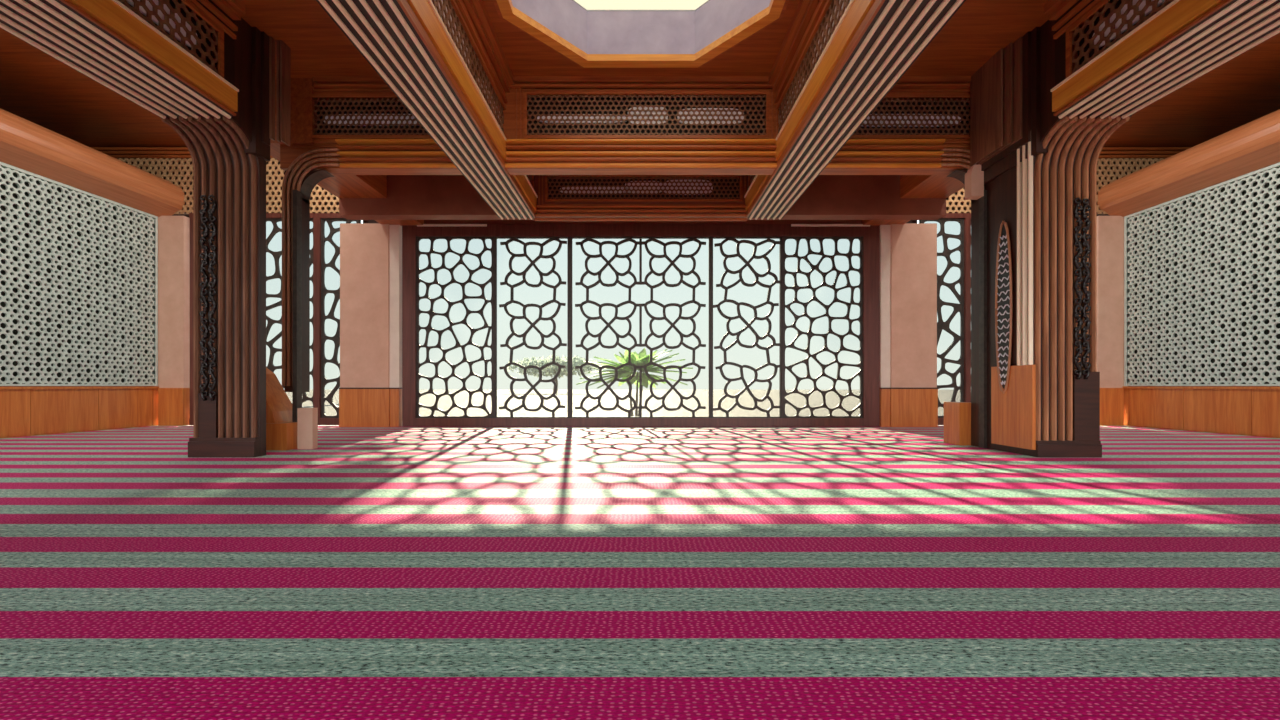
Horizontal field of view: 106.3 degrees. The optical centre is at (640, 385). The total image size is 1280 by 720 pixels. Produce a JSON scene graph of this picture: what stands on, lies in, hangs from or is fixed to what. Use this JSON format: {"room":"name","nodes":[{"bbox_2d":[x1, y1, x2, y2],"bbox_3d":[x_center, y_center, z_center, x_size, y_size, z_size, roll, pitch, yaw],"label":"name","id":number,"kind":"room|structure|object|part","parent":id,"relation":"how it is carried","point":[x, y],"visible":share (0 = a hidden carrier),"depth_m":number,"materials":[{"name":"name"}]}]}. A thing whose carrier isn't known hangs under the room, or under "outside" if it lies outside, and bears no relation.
{"room":"mosque","nodes":[
{"label":"mosque","id":0,"kind":"room"},
{"bbox_2d":[0,28,186,146],"bbox_3d":[-10.000,-6.200,3.300,9.200,0.200,18.600,0,0,0],"label":"ceiling","id":1,"kind":"structure","parent":0,"point":[36,87],"depth_m":10.40,"materials":[{"name":"brown wood"}]},
{"bbox_2d":[0,0,245,118],"bbox_3d":[-5.770,-4.810,0.160,1.160,2.580,12.320,0,0,0],"label":"ceiling beam","id":2,"kind":"structure","parent":1,"relation":"attached to","point":[172,58],"depth_m":5.41,"materials":[{"name":"brown wood"}]},
{"bbox_3d":[-5.360,-4.200,3.635,0.020,0.560,4.870,0,0,0],"label":"lattice panel","id":3,"kind":"part","parent":2,"relation":"part of","materials":[{"name":"brown wood"}]},
{"bbox_3d":[-5.378,-4.200,3.635,0.125,0.660,4.970,0,0,0],"label":"lattice frame","id":4,"kind":"part","parent":2,"relation":"part of","materials":[{"name":"red wood"}]},
{"bbox_3d":[-5.270,-4.775,0.150,0.160,0.450,12.300,0,0,0],"label":"cornice","id":5,"kind":"part","parent":2,"relation":"part of","materials":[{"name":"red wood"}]},
{"bbox_2d":[270,78,423,225],"bbox_3d":[-5.850,-5.022,9.820,1.000,2.145,4.040,0,0,0],"label":"beam","id":6,"kind":"structure","parent":1,"relation":"attached to","point":[302,101],"depth_m":7.95,"materials":[{"name":"red wood"}]},
{"bbox_2d":[158,216,189,425],"bbox_3d":[-11.910,-1.650,12.240,0.760,5.300,0.320,0,0,0],"label":"pier","id":7,"kind":"object","parent":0,"point":[173,231],"visible":0.82,"depth_m":12.12,"materials":[{"name":"pink paint"}]},
{"bbox_2d":[172,215,377,222],"bbox_3d":[-9.950,-2.550,12.500,9.100,7.100,0.200,0,0,0],"label":"wall","id":8,"kind":"structure","parent":0,"point":[364,221],"depth_m":12.40,"materials":[{"name":"brown wood"}]},
{"bbox_2d":[189,213,361,424],"bbox_3d":[-9.276,-1.700,12.300,4.451,5.400,0.200,0,0,0],"label":"window","id":9,"kind":"structure","parent":8,"relation":"in","point":[332,278],"depth_m":12.37,"materials":[{"name":"clear glass"}]},
{"bbox_2d":[91,147,338,214],"bbox_3d":[-9.900,-5.232,12.260,8.800,1.665,0.200,0,0,0],"label":"transom","id":10,"kind":"object","parent":9,"relation":"attached to","point":[174,165],"visible":0.22,"depth_m":12.25,"materials":[{"name":"brown wood"}]},
{"bbox_3d":[-9.900,-6.030,12.210,8.800,0.070,0.100,0,0,0],"label":"moulding","id":11,"kind":"part","parent":10,"relation":"part of","materials":[{"name":"red wood"}]},
{"bbox_3d":[-9.900,-5.940,12.220,8.800,0.070,0.080,0,0,0],"label":"moulding","id":12,"kind":"part","parent":10,"relation":"part of","materials":[{"name":"red wood"}]},
{"bbox_3d":[-9.900,-5.850,12.230,8.800,0.070,0.060,0,0,0],"label":"moulding","id":13,"kind":"part","parent":10,"relation":"part of","materials":[{"name":"red wood"}]},
{"bbox_2d":[266,218,312,402],"bbox_3d":[-9.020,-1.730,12.295,1.384,5.100,0.070,0,0,0],"label":"lattice screen","id":14,"kind":"object","parent":9,"relation":"attached to","point":[276,229],"visible":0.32,"depth_m":12.27,"materials":[{"name":"brown metal"}]},
{"bbox_3d":[-9.020,-1.730,12.295,1.384,5.100,0.070,0,0,0],"label":"screen frame","id":15,"kind":"part","parent":14,"relation":"part of","materials":[{"name":"brown wood"}]},
{"bbox_3d":[-9.020,-1.730,12.375,1.384,5.100,0.010,0,0,0],"label":"pane","id":16,"kind":"part","parent":9,"relation":"part of","materials":[{"name":"clear glass"}]},
{"bbox_2d":[321,218,360,417],"bbox_3d":[-7.688,-1.730,12.295,0.974,5.100,0.070,0,0,0],"label":"lattice screen","id":17,"kind":"object","parent":9,"relation":"attached to","point":[336,338],"visible":0.5,"depth_m":12.27,"materials":[{"name":"brown metal"}]},
{"bbox_3d":[-7.688,-1.730,12.375,0.974,5.100,0.010,0,0,0],"label":"pane","id":18,"kind":"part","parent":9,"relation":"part of","materials":[{"name":"clear glass"}]},
{"bbox_2d":[339,223,401,426],"bbox_3d":[-6.645,-1.485,11.965,1.440,4.970,0.550,0,0,0],"label":"pier","id":19,"kind":"object","parent":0,"point":[370,390],"visible":0.89,"depth_m":11.72,"materials":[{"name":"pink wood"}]},
{"bbox_2d":[186,425,943,425],"bbox_3d":[0.000,1.135,3.150,25.200,0.230,18.900,0,0,0],"label":"floor","id":20,"kind":"structure","parent":0,"point":[186,425],"depth_m":12.39,"materials":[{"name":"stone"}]},
{"bbox_2d":[0,426,1279,719],"bbox_3d":[0.000,1.010,3.067,24.560,0.020,18.134,0,0,0],"label":"carpet","id":21,"kind":"object","parent":20,"relation":"on","point":[366,573],"visible":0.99,"depth_m":2.52,"materials":[{"name":"carpet"}]},
{"bbox_2d":[160,17,290,456],"bbox_3d":[-5.770,-2.000,6.715,1.160,6.000,0.790,0,0,0],"label":"fluted column","id":22,"kind":"structure","parent":21,"relation":"on","point":[229,157],"depth_m":6.77,"materials":[{"name":"brown wood"}]},
{"bbox_3d":[-6.109,0.415,6.790,0.250,0.630,0.060,0,0,0],"label":"panel","id":23,"kind":"part","parent":22,"relation":"part of","materials":[{"name":"brown wood"}]},
{"bbox_3d":[-5.420,-4.125,6.810,0.200,1.750,0.260,0,0,0],"label":"post","id":24,"kind":"part","parent":22,"relation":"part of","materials":[{"name":"brown wood"}]},
{"bbox_3d":[-5.255,-4.275,6.990,0.130,1.450,0.240,0,0,0],"label":"post moulding","id":25,"kind":"part","parent":22,"relation":"part of","materials":[{"name":"brown wood"}]},
{"bbox_2d":[266,148,339,449],"bbox_3d":[-5.600,-1.432,7.775,1.400,4.865,0.650,0,0,0],"label":"post","id":26,"kind":"object","parent":21,"relation":"on","point":[289,426],"visible":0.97,"depth_m":7.79,"materials":[{"name":"brown wood"}]},
{"bbox_2d":[940,148,986,447],"bbox_3d":[5.347,-1.432,8.100,0.934,4.865,0.800,0,0,0],"label":"post","id":27,"kind":"object","parent":21,"relation":"on","point":[965,423],"visible":0.7,"depth_m":7.89,"materials":[{"name":"brown wood"}]},
{"bbox_2d":[970,20,1131,456],"bbox_3d":[5.895,-2.000,7.045,1.130,6.000,1.450,0,0,0],"label":"fluted column","id":28,"kind":"structure","parent":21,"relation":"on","point":[1039,167],"depth_m":6.81,"materials":[{"name":"brown wood"}]},
{"bbox_3d":[5.395,-4.275,7.320,0.130,1.450,0.900,0,0,0],"label":"post moulding","id":29,"kind":"part","parent":28,"relation":"part of","materials":[{"name":"brown wood"}]},
{"bbox_3d":[5.545,-1.920,7.170,0.030,3.160,0.660,0,0,0],"label":"panel","id":30,"kind":"part","parent":28,"relation":"part of","materials":[{"name":"brown wood"}]},
{"bbox_3d":[5.535,0.300,7.155,0.050,1.200,0.790,0,0,0],"label":"panel","id":31,"kind":"part","parent":28,"relation":"part of","materials":[{"name":"orange wood"}]},
{"bbox_3d":[6.283,0.285,6.790,0.354,0.970,0.060,0,0,0],"label":"panel","id":32,"kind":"part","parent":28,"relation":"part of","materials":[{"name":"brown wood"}]},
{"bbox_2d":[424,220,861,223],"bbox_3d":[0.025,-4.490,11.975,12.850,1.020,0.250,0,0,0],"label":"wall","id":33,"kind":"structure","parent":0,"point":[425,221],"depth_m":11.85,"materials":[{"name":"brown wood"}]},
{"bbox_2d":[402,224,879,426],"bbox_3d":[0.000,-1.490,11.900,11.751,4.980,0.240,0,0,0],"label":"window","id":34,"kind":"structure","parent":33,"relation":"in","point":[755,357],"depth_m":11.97,"materials":[{"name":"clear glass"}]},
{"bbox_2d":[416,237,492,417],"bbox_3d":[-4.604,-1.448,11.895,1.899,4.483,0.070,0,0,0],"label":"lattice screen","id":35,"kind":"object","parent":34,"relation":"attached to","point":[428,328],"visible":1,"depth_m":11.87,"materials":[{"name":"brown metal"}]},
{"bbox_3d":[-4.604,-1.448,11.975,1.899,4.483,0.010,0,0,0],"label":"pane","id":36,"kind":"part","parent":34,"relation":"part of","materials":[{"name":"clear glass"}]},
{"bbox_2d":[495,237,568,417],"bbox_3d":[-2.697,-1.449,11.895,1.825,4.494,0.070,0,0,0],"label":"lattice screen","id":37,"kind":"object","parent":34,"relation":"attached to","point":[523,274],"visible":1,"depth_m":11.87,"materials":[{"name":"brown metal"}]},
{"bbox_3d":[-2.697,-1.448,11.975,1.825,4.483,0.010,0,0,0],"label":"pane","id":38,"kind":"part","parent":34,"relation":"part of","materials":[{"name":"clear glass"}]},
{"bbox_2d":[571,237,709,417],"bbox_3d":[-0.012,-1.438,11.895,3.446,4.513,0.070,0,0,0],"label":"lattice screen","id":39,"kind":"object","parent":34,"relation":"attached to","point":[640,242],"visible":1,"depth_m":11.87,"materials":[{"name":"brown metal"}]},
{"bbox_3d":[-0.012,-1.448,11.975,3.446,4.483,0.010,0,0,0],"label":"pane","id":40,"kind":"part","parent":34,"relation":"part of","materials":[{"name":"clear glass"}]},
{"bbox_3d":[2.611,-1.448,11.975,1.720,4.483,0.010,0,0,0],"label":"pane","id":41,"kind":"part","parent":34,"relation":"part of","materials":[{"name":"clear glass"}]},
{"bbox_2d":[712,237,780,417],"bbox_3d":[2.613,-1.448,11.895,1.725,4.496,0.070,0,0,0],"label":"lattice screen","id":42,"kind":"object","parent":34,"relation":"attached to","point":[768,239],"visible":1,"depth_m":11.87,"materials":[{"name":"brown metal"}]},
{"bbox_3d":[4.500,-1.448,11.975,1.958,4.483,0.010,0,0,0],"label":"pane","id":43,"kind":"part","parent":34,"relation":"part of","materials":[{"name":"clear glass"}]},
{"bbox_2d":[784,237,862,417],"bbox_3d":[4.500,-1.448,11.895,1.958,4.483,0.070,0,0,0],"label":"lattice screen","id":44,"kind":"object","parent":34,"relation":"attached to","point":[810,334],"visible":1,"depth_m":11.87,"materials":[{"name":"brown metal"}]},
{"bbox_2d":[240,0,1049,78],"bbox_3d":[0.000,-5.600,3.000,12.920,1.200,18.000,0,0,0],"label":"ceiling","id":45,"kind":"structure","parent":0,"point":[525,55],"depth_m":7.05,"materials":[{"name":"brown wood"}]},
{"bbox_2d":[316,0,537,219],"bbox_3d":[-2.520,-4.250,2.050,0.920,1.500,16.100,0,0,0],"label":"ceiling beam","id":46,"kind":"structure","parent":45,"relation":"attached to","point":[445,61],"depth_m":6.01,"materials":[{"name":"brown wood"}]},
{"bbox_3d":[-2.250,-4.270,5.525,0.020,0.500,8.650,0,0,0],"label":"lattice panel","id":47,"kind":"part","parent":46,"relation":"part of","materials":[{"name":"brown wood"}]},
{"bbox_3d":[-2.150,-4.810,2.040,0.180,0.380,16.080,0,0,0],"label":"cornice","id":48,"kind":"part","parent":46,"relation":"part of","materials":[{"name":"red wood"}]},
{"bbox_3d":[-2.268,-4.270,5.525,0.125,0.600,8.750,0,0,0],"label":"lattice frame","id":49,"kind":"part","parent":46,"relation":"part of","materials":[{"name":"red wood"}]},
{"bbox_2d":[280,76,970,174],"bbox_3d":[0.000,-4.280,7.910,11.800,1.440,0.380,0,0,0],"label":"cross beam","id":50,"kind":"structure","parent":45,"relation":"attached to","point":[553,125],"depth_m":7.84,"materials":[{"name":"red wood"}]},
{"bbox_3d":[-4.300,-4.400,7.885,2.790,1.010,0.110,0,0,0],"label":"lattice frame","id":51,"kind":"part","parent":50,"relation":"part of","materials":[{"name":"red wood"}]},
{"bbox_3d":[-4.300,-4.400,7.883,2.650,0.870,0.115,0,0,0],"label":"lattice frame","id":52,"kind":"part","parent":50,"relation":"part of","materials":[{"name":"red wood"}]},
{"bbox_3d":[-4.300,-4.400,7.860,2.400,0.620,0.020,0,0,0],"label":"lattice panel","id":53,"kind":"part","parent":50,"relation":"part of","materials":[{"name":"brown wood"}]},
{"bbox_3d":[-4.300,-4.400,7.878,2.500,0.720,0.125,0,0,0],"label":"lattice frame","id":54,"kind":"part","parent":50,"relation":"part of","materials":[{"name":"red wood"}]},
{"bbox_3d":[0.025,-4.930,7.800,10.650,0.140,0.100,0,0,0],"label":"cornice","id":55,"kind":"part","parent":50,"relation":"part of","materials":[{"name":"red wood"}]},
{"bbox_3d":[0.090,-4.425,7.860,3.900,0.670,0.020,0,0,0],"label":"lattice panel","id":56,"kind":"part","parent":50,"relation":"part of","materials":[{"name":"brown wood"}]},
{"bbox_3d":[0.090,-4.425,7.885,4.290,1.060,0.110,0,0,0],"label":"lattice frame","id":57,"kind":"part","parent":50,"relation":"part of","materials":[{"name":"red wood"}]},
{"bbox_3d":[0.090,-4.425,7.883,4.150,0.920,0.115,0,0,0],"label":"lattice frame","id":58,"kind":"part","parent":50,"relation":"part of","materials":[{"name":"red wood"}]},
{"bbox_3d":[0.090,-4.425,7.878,4.000,0.770,0.125,0,0,0],"label":"lattice frame","id":59,"kind":"part","parent":50,"relation":"part of","materials":[{"name":"red wood"}]},
{"bbox_3d":[4.350,-4.400,7.878,2.600,0.720,0.125,0,0,0],"label":"lattice frame","id":60,"kind":"part","parent":50,"relation":"part of","materials":[{"name":"red wood"}]},
{"bbox_3d":[4.350,-4.400,7.860,2.500,0.620,0.020,0,0,0],"label":"lattice panel","id":61,"kind":"part","parent":50,"relation":"part of","materials":[{"name":"brown wood"}]},
{"bbox_3d":[4.350,-4.400,7.883,2.750,0.870,0.115,0,0,0],"label":"lattice frame","id":62,"kind":"part","parent":50,"relation":"part of","materials":[{"name":"red wood"}]},
{"bbox_3d":[4.350,-4.400,7.885,2.890,1.010,0.110,0,0,0],"label":"lattice frame","id":63,"kind":"part","parent":50,"relation":"part of","materials":[{"name":"red wood"}]},
{"bbox_2d":[493,0,788,67],"bbox_3d":[0.000,-5.330,5.550,3.818,0.800,3.885,0,0,0],"label":"skylight","id":64,"kind":"object","parent":45,"relation":"in","point":[589,33],"visible":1,"depth_m":7.21,"materials":[{"name":"white glass"}]},
{"bbox_3d":[0.000,-5.715,5.550,3.543,0.030,3.605,0,0,0],"label":"glass pane","id":65,"kind":"part","parent":64,"relation":"part of","materials":[{"name":"white glass"}]},
{"bbox_2d":[339,175,945,220],"bbox_3d":[0.035,-4.235,10.200,12.770,1.530,0.400,0,0,0],"label":"cross beam","id":66,"kind":"structure","parent":45,"relation":"attached to","point":[409,197],"depth_m":10.10,"materials":[{"name":"red wood"}]},
{"bbox_3d":[0.060,-4.160,10.135,4.430,0.870,0.110,0,0,0],"label":"lattice frame","id":67,"kind":"part","parent":66,"relation":"part of","materials":[{"name":"red wood"}]},
{"bbox_3d":[0.060,-4.160,10.110,4.040,0.480,0.020,0,0,0],"label":"lattice panel","id":68,"kind":"part","parent":66,"relation":"part of","materials":[{"name":"brown wood"}]},
{"bbox_3d":[0.060,-4.160,10.133,4.290,0.730,0.115,0,0,0],"label":"lattice frame","id":69,"kind":"part","parent":66,"relation":"part of","materials":[{"name":"red wood"}]},
{"bbox_3d":[0.060,-4.160,10.127,4.140,0.580,0.125,0,0,0],"label":"lattice frame","id":70,"kind":"part","parent":66,"relation":"part of","materials":[{"name":"red wood"}]},
{"bbox_2d":[744,0,965,219],"bbox_3d":[2.520,-4.250,2.050,0.920,1.500,16.100,0,0,0],"label":"ceiling beam","id":71,"kind":"structure","parent":45,"relation":"attached to","point":[836,61],"depth_m":6.02,"materials":[{"name":"brown wood"}]},
{"bbox_3d":[2.268,-4.270,5.525,0.125,0.600,8.750,0,0,0],"label":"lattice frame","id":72,"kind":"part","parent":71,"relation":"part of","materials":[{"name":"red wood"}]},
{"bbox_3d":[2.150,-4.810,2.040,0.180,0.380,16.080,0,0,0],"label":"cornice","id":73,"kind":"part","parent":71,"relation":"part of","materials":[{"name":"red wood"}]},
{"bbox_3d":[2.250,-4.270,5.525,0.020,0.500,8.650,0,0,0],"label":"lattice panel","id":74,"kind":"part","parent":71,"relation":"part of","materials":[{"name":"brown wood"}]},
{"bbox_2d":[880,223,937,426],"bbox_3d":[6.558,-1.485,11.965,1.365,4.970,0.550,0,0,0],"label":"pier","id":75,"kind":"object","parent":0,"point":[908,251],"visible":0.89,"depth_m":11.72,"materials":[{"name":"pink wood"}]},
{"bbox_2d":[907,215,1109,222],"bbox_3d":[9.950,-2.550,12.500,9.100,7.100,0.200,0,0,0],"label":"wall","id":76,"kind":"structure","parent":0,"point":[910,221],"depth_m":12.40,"materials":[{"name":"brown wood"}]},
{"bbox_2d":[918,213,970,424],"bbox_3d":[9.225,-1.700,12.300,4.451,5.400,0.200,0,0,0],"label":"window","id":77,"kind":"structure","parent":76,"relation":"in","point":[946,339],"depth_m":12.37,"materials":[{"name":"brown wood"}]},
{"bbox_2d":[919,218,963,417],"bbox_3d":[7.700,-1.730,12.295,1.102,5.100,0.070,0,0,0],"label":"lattice screen","id":78,"kind":"object","parent":77,"relation":"attached to","point":[946,253],"visible":0.57,"depth_m":12.27,"materials":[{"name":"brown metal"}]},
{"bbox_3d":[9.225,-1.700,12.310,4.451,5.400,0.180,0,0,0],"label":"frame","id":79,"kind":"part","parent":77,"relation":"part of","materials":[{"name":"brown wood"}]},
{"bbox_2d":[946,147,1190,214],"bbox_3d":[9.900,-5.232,12.260,8.800,1.665,0.200,0,0,0],"label":"transom","id":80,"kind":"object","parent":77,"relation":"attached to","point":[1114,163],"visible":0.09,"depth_m":12.25,"materials":[{"name":"brown wood"}]},
{"bbox_3d":[9.900,-5.850,12.230,8.800,0.070,0.060,0,0,0],"label":"moulding","id":81,"kind":"part","parent":80,"relation":"part of","materials":[{"name":"red wood"}]},
{"bbox_3d":[9.900,-5.940,12.220,8.800,0.070,0.080,0,0,0],"label":"moulding","id":82,"kind":"part","parent":80,"relation":"part of","materials":[{"name":"red wood"}]},
{"bbox_3d":[9.900,-6.030,12.210,8.800,0.070,0.100,0,0,0],"label":"moulding","id":83,"kind":"part","parent":80,"relation":"part of","materials":[{"name":"red wood"}]},
{"bbox_2d":[1097,216,1123,425],"bbox_3d":[11.910,-1.650,12.240,0.760,5.300,0.320,0,0,0],"label":"pier","id":84,"kind":"object","parent":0,"point":[1110,229],"visible":0.61,"depth_m":12.12,"materials":[{"name":"pink paint"}]},
{"bbox_2d":[1103,33,1279,146],"bbox_3d":[10.000,-6.200,3.300,9.200,0.200,18.600,0,0,0],"label":"ceiling","id":85,"kind":"structure","parent":0,"point":[1244,89],"depth_m":10.44,"materials":[{"name":"brown wood"}]},
{"bbox_2d":[862,175,964,224],"bbox_3d":[5.935,-5.022,9.820,0.970,2.145,4.040,0,0,0],"label":"beam","id":86,"kind":"structure","parent":85,"relation":"attached to","point":[911,186],"depth_m":9.70,"materials":[{"name":"red wood"}]},
{"bbox_2d":[1044,0,1279,118],"bbox_3d":[5.855,-4.810,0.160,1.130,2.580,12.320,0,0,0],"label":"ceiling beam","id":87,"kind":"structure","parent":85,"relation":"attached to","point":[1114,58],"depth_m":5.42,"materials":[{"name":"brown wood"}]},
{"bbox_3d":[5.370,-4.775,0.150,0.160,0.450,12.300,0,0,0],"label":"cornice","id":88,"kind":"part","parent":87,"relation":"part of","materials":[{"name":"red wood"}]},
{"bbox_3d":[5.478,-4.200,3.635,0.125,0.660,4.970,0,0,0],"label":"lattice frame","id":89,"kind":"part","parent":87,"relation":"part of","materials":[{"name":"red wood"}]},
{"bbox_3d":[5.460,-4.200,3.635,0.020,0.560,4.870,0,0,0],"label":"lattice panel","id":90,"kind":"part","parent":87,"relation":"part of","materials":[{"name":"brown wood"}]},
{"bbox_3d":[-13.450,-2.550,3.300,2.300,7.100,18.600,0,0,0],"label":"wall","id":91,"kind":"structure","parent":0,"visible":0},
{"bbox_2d":[0,161,157,385],"bbox_3d":[-12.240,-2.135,7.520,0.120,4.270,9.160,0,0,0],"label":"wall screen","id":92,"kind":"object","parent":91,"relation":"attached to","point":[79,268],"visible":1,"depth_m":10.32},
{"bbox_2d":[0,386,158,437],"bbox_3d":[-12.230,0.505,3.150,0.140,0.990,18.300,0,0,0],"label":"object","id":93,"kind":"structure","parent":91,"relation":"attached to","point":[29,410],"depth_m":10.31,"materials":[{"name":"orange wood"}]},
{"bbox_2d":[0,108,184,216],"bbox_3d":[-11.980,-4.735,3.140,0.640,0.930,18.280,0,0,0],"label":"cove timber","id":94,"kind":"object","parent":91,"relation":"attached to","point":[26,145],"visible":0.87,"depth_m":10.13,"materials":[{"name":"brown wood"}]},
{"bbox_3d":[13.450,-2.550,3.300,2.300,7.100,18.600,0,0,0],"label":"wall","id":95,"kind":"structure","parent":0,"visible":0},
{"bbox_2d":[1097,109,1279,216],"bbox_3d":[11.980,-4.735,3.140,0.640,0.930,18.280,0,0,0],"label":"cove timber","id":96,"kind":"object","parent":95,"relation":"attached to","point":[1252,146],"visible":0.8,"depth_m":10.15,"materials":[{"name":"brown wood"}]},
{"bbox_2d":[1123,386,1279,437],"bbox_3d":[12.230,0.505,3.150,0.140,0.990,18.300,0,0,0],"label":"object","id":97,"kind":"structure","parent":95,"relation":"attached to","point":[1235,410],"depth_m":10.34,"materials":[{"name":"orange wood"}]},
{"bbox_2d":[1124,162,1279,385],"bbox_3d":[12.240,-2.135,7.520,0.120,4.270,9.160,0,0,0],"label":"wall screen","id":98,"kind":"object","parent":95,"relation":"attached to","point":[1202,267],"visible":1,"depth_m":10.37,"materials":[{"name":"white"}]}
]}

